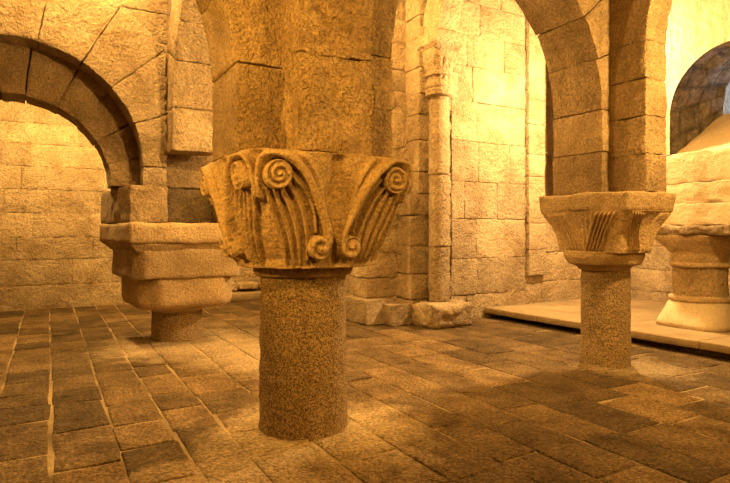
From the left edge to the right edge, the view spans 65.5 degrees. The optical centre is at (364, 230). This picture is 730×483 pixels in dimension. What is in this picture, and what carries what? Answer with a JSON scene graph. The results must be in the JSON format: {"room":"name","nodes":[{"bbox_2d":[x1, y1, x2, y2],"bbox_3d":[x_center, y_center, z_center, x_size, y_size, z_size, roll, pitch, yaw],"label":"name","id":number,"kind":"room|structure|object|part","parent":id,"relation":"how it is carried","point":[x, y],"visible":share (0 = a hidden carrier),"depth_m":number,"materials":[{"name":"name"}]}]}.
{"room":"church","nodes":[
{"label":"church","id":0,"kind":"room"},
{"bbox_2d":[0,14,259,311],"bbox_3d":[-4.964,-1.371,10.247,9.347,5.593,0.205,0,0,-29],"label":"wall","id":1,"kind":"structure","parent":0,"point":[53,181],"depth_m":9.88,"materials":[{"name":"stone"}]},
{"bbox_2d":[168,0,171,13],"bbox_3d":[0.349,-4.150,4.514,13.000,0.055,15.150,0,0,-29],"label":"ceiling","id":2,"kind":"structure","parent":0,"point":[169,5],"depth_m":10.56,"materials":[{"name":"stone"}]},
{"bbox_2d":[346,274,351,295],"bbox_3d":[-0.538,-1.370,10.628,0.183,5.570,3.514,0,0,-29],"label":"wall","id":3,"kind":"structure","parent":0,"point":[348,275],"depth_m":10.04,"materials":[{"name":"stone"}]},
{"bbox_2d":[0,300,729,482],"bbox_3d":[0.425,1.372,4.386,13.016,0.061,15.473,0,0,-29],"label":"floor","id":4,"kind":"structure","parent":0,"point":[87,395],"depth_m":4.32,"materials":[{"name":"stone"}]},
{"bbox_2d":[99,154,239,341],"bbox_3d":[-2.470,0.216,7.315,1.477,2.319,1.672,0,0,-35],"label":"stone column","id":5,"kind":"structure","parent":4,"relation":"on","point":[169,261],"depth_m":6.73,"materials":[{"name":"stone"}]},
{"bbox_2d":[0,0,167,188],"bbox_3d":[-4.748,-1.402,5.772,5.236,5.522,0.854,0,0,-29],"label":"stone arch","id":6,"kind":"object","parent":5,"relation":"on","point":[100,66],"visible":0.97,"depth_m":6.46,"materials":[{"name":"beige stone"}]},
{"bbox_3d":[-2.470,0.192,7.310,1.406,0.136,1.602,0,0,-35],"label":"moulding","id":7,"kind":"part","parent":5,"relation":"part of","materials":[{"name":"stone"}]},
{"bbox_2d":[230,289,260,301],"bbox_3d":[-2.309,1.277,11.297,2.170,0.186,0.576,0,0,-29],"label":"stone step","id":8,"kind":"structure","parent":4,"relation":"on","point":[243,295],"depth_m":11.03,"materials":[{"name":"beige stone"}]},
{"bbox_2d":[232,282,237,290],"bbox_3d":[-2.672,1.090,11.209,0.314,0.188,0.311,0,0,-29],"label":"stone block","id":9,"kind":"object","parent":8,"relation":"on","point":[234,285],"visible":0.39,"depth_m":11.14,"materials":[{"name":"beige stone"}]},
{"bbox_2d":[236,281,258,289],"bbox_3d":[-2.348,1.088,11.395,0.460,0.168,0.328,0,0,-29],"label":"stone block","id":10,"kind":"object","parent":8,"relation":"on","point":[241,284],"visible":0.92,"depth_m":11.28,"materials":[{"name":"beige stone"}]},
{"bbox_2d":[200,148,414,440],"bbox_3d":[-0.429,0.448,3.971,1.257,1.854,1.259,0,0,-29],"label":"stone column","id":11,"kind":"structure","parent":4,"relation":"on","point":[302,221],"depth_m":3.67,"materials":[{"name":"stone"}]},
{"bbox_2d":[167,0,213,155],"bbox_3d":[-1.388,-2.314,5.523,0.540,3.680,3.023,0,0,-29],"label":"stone arch","id":12,"kind":"object","parent":11,"relation":"on","point":[189,82],"visible":0.41,"depth_m":6.45,"materials":[{"name":"beige stone"}]},
{"bbox_2d":[195,0,286,161],"bbox_3d":[-2.082,-1.400,3.080,3.387,5.513,0.641,0,0,-29],"label":"stone arch","id":13,"kind":"object","parent":11,"relation":"on","point":[244,38],"visible":0.8,"depth_m":3.55,"materials":[{"name":"beige stone"}]},
{"bbox_2d":[209,0,406,157],"bbox_3d":[-0.715,-2.343,8.145,3.258,3.634,0.607,0,0,-29],"label":"stone arch","id":14,"kind":"object","parent":11,"relation":"on","point":[398,100],"visible":0.09,"depth_m":8.53,"materials":[{"name":"beige stone"}]},
{"bbox_2d":[280,0,374,155],"bbox_3d":[0.399,-2.301,2.482,0.573,3.708,3.320,0,0,-29],"label":"stone arch","id":15,"kind":"object","parent":11,"relation":"on","point":[329,104],"visible":0.81,"depth_m":3.50,"materials":[{"name":"beige stone"}]},
{"bbox_2d":[346,0,457,326],"bbox_3d":[0.536,-1.398,8.663,1.535,5.519,1.015,0,0,-29],"label":"stone pier","id":16,"kind":"object","parent":4,"relation":"on","point":[385,291],"visible":0.42,"depth_m":8.35,"materials":[{"name":"beige stone"}]},
{"bbox_2d":[411,28,472,328],"bbox_3d":[1.104,-0.702,8.133,0.804,4.246,0.642,0,0,-29],"label":"engaged column","id":17,"kind":"structure","parent":4,"relation":"on","point":[438,48],"depth_m":8.07,"materials":[{"name":"stone"}]},
{"bbox_2d":[423,0,561,195],"bbox_3d":[1.576,-2.293,7.376,0.377,3.837,2.374,0,0,-29],"label":"stone arch","id":18,"kind":"object","parent":17,"relation":"on","point":[441,14],"visible":0.35,"depth_m":7.95,"materials":[{"name":"beige stone"}]},
{"bbox_2d":[484,298,729,359],"bbox_3d":[4.507,1.273,7.228,3.072,0.187,5.418,0,0,-29],"label":"stone platform","id":19,"kind":"object","parent":4,"relation":"on","point":[566,314],"visible":0.52,"depth_m":7.52,"materials":[{"name":"beige stone"}]},
{"bbox_2d":[655,224,729,332],"bbox_3d":[4.240,0.546,7.032,0.977,1.290,1.091,0,0,-29],"label":"stone column","id":20,"kind":"structure","parent":19,"relation":"on","point":[699,300],"depth_m":6.83,"materials":[{"name":"stone"}]},
{"bbox_2d":[539,191,675,368],"bbox_3d":[2.449,0.496,5.825,0.771,1.762,1.114,0,0,-29],"label":"stone column","id":21,"kind":"structure","parent":4,"relation":"on","point":[605,235],"depth_m":5.61,"materials":[{"name":"stone"}]},
{"bbox_2d":[370,0,609,195],"bbox_3d":[1.086,-2.263,5.035,3.279,3.785,0.643,0,0,-37],"label":"stone arch","id":22,"kind":"object","parent":21,"relation":"on","point":[574,36],"visible":0.64,"depth_m":5.65,"materials":[{"name":"beige stone"}]},
{"bbox_2d":[606,0,672,191],"bbox_3d":[3.367,-2.258,4.321,0.354,3.792,3.540,0,0,-29],"label":"stone arch","id":23,"kind":"object","parent":21,"relation":"on","point":[638,28],"visible":0.88,"depth_m":5.43,"materials":[{"name":"beige stone"}]},
{"bbox_2d":[449,0,580,318],"bbox_3d":[2.909,-1.369,9.502,3.766,5.608,0.276,0,0,-29],"label":"wall","id":24,"kind":"structure","parent":0,"point":[504,250],"depth_m":9.04,"materials":[{"name":"stone"}]},
{"bbox_2d":[630,239,729,302],"bbox_3d":[7.185,-1.366,5.747,0.194,5.580,10.666,0,0,-29],"label":"wall","id":25,"kind":"structure","parent":0,"point":[651,280],"depth_m":9.66,"materials":[{"name":"stone"}]},
{"bbox_2d":[661,0,729,224],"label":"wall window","id":26,"kind":"structure","parent":25,"relation":"in","point":[699,180],"depth_m":6.79,"materials":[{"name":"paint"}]},
{"bbox_2d":[670,41,729,154],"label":"window","id":27,"kind":"structure","parent":26,"relation":"attached to","point":[700,104],"depth_m":7.08,"materials":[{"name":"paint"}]},
{"bbox_3d":[4.807,-1.755,7.000,0.008,0.590,0.653,0,0,-29],"label":"pane","id":28,"kind":"part","parent":27,"relation":"part of","materials":[{"name":"white glass"}]}
]}

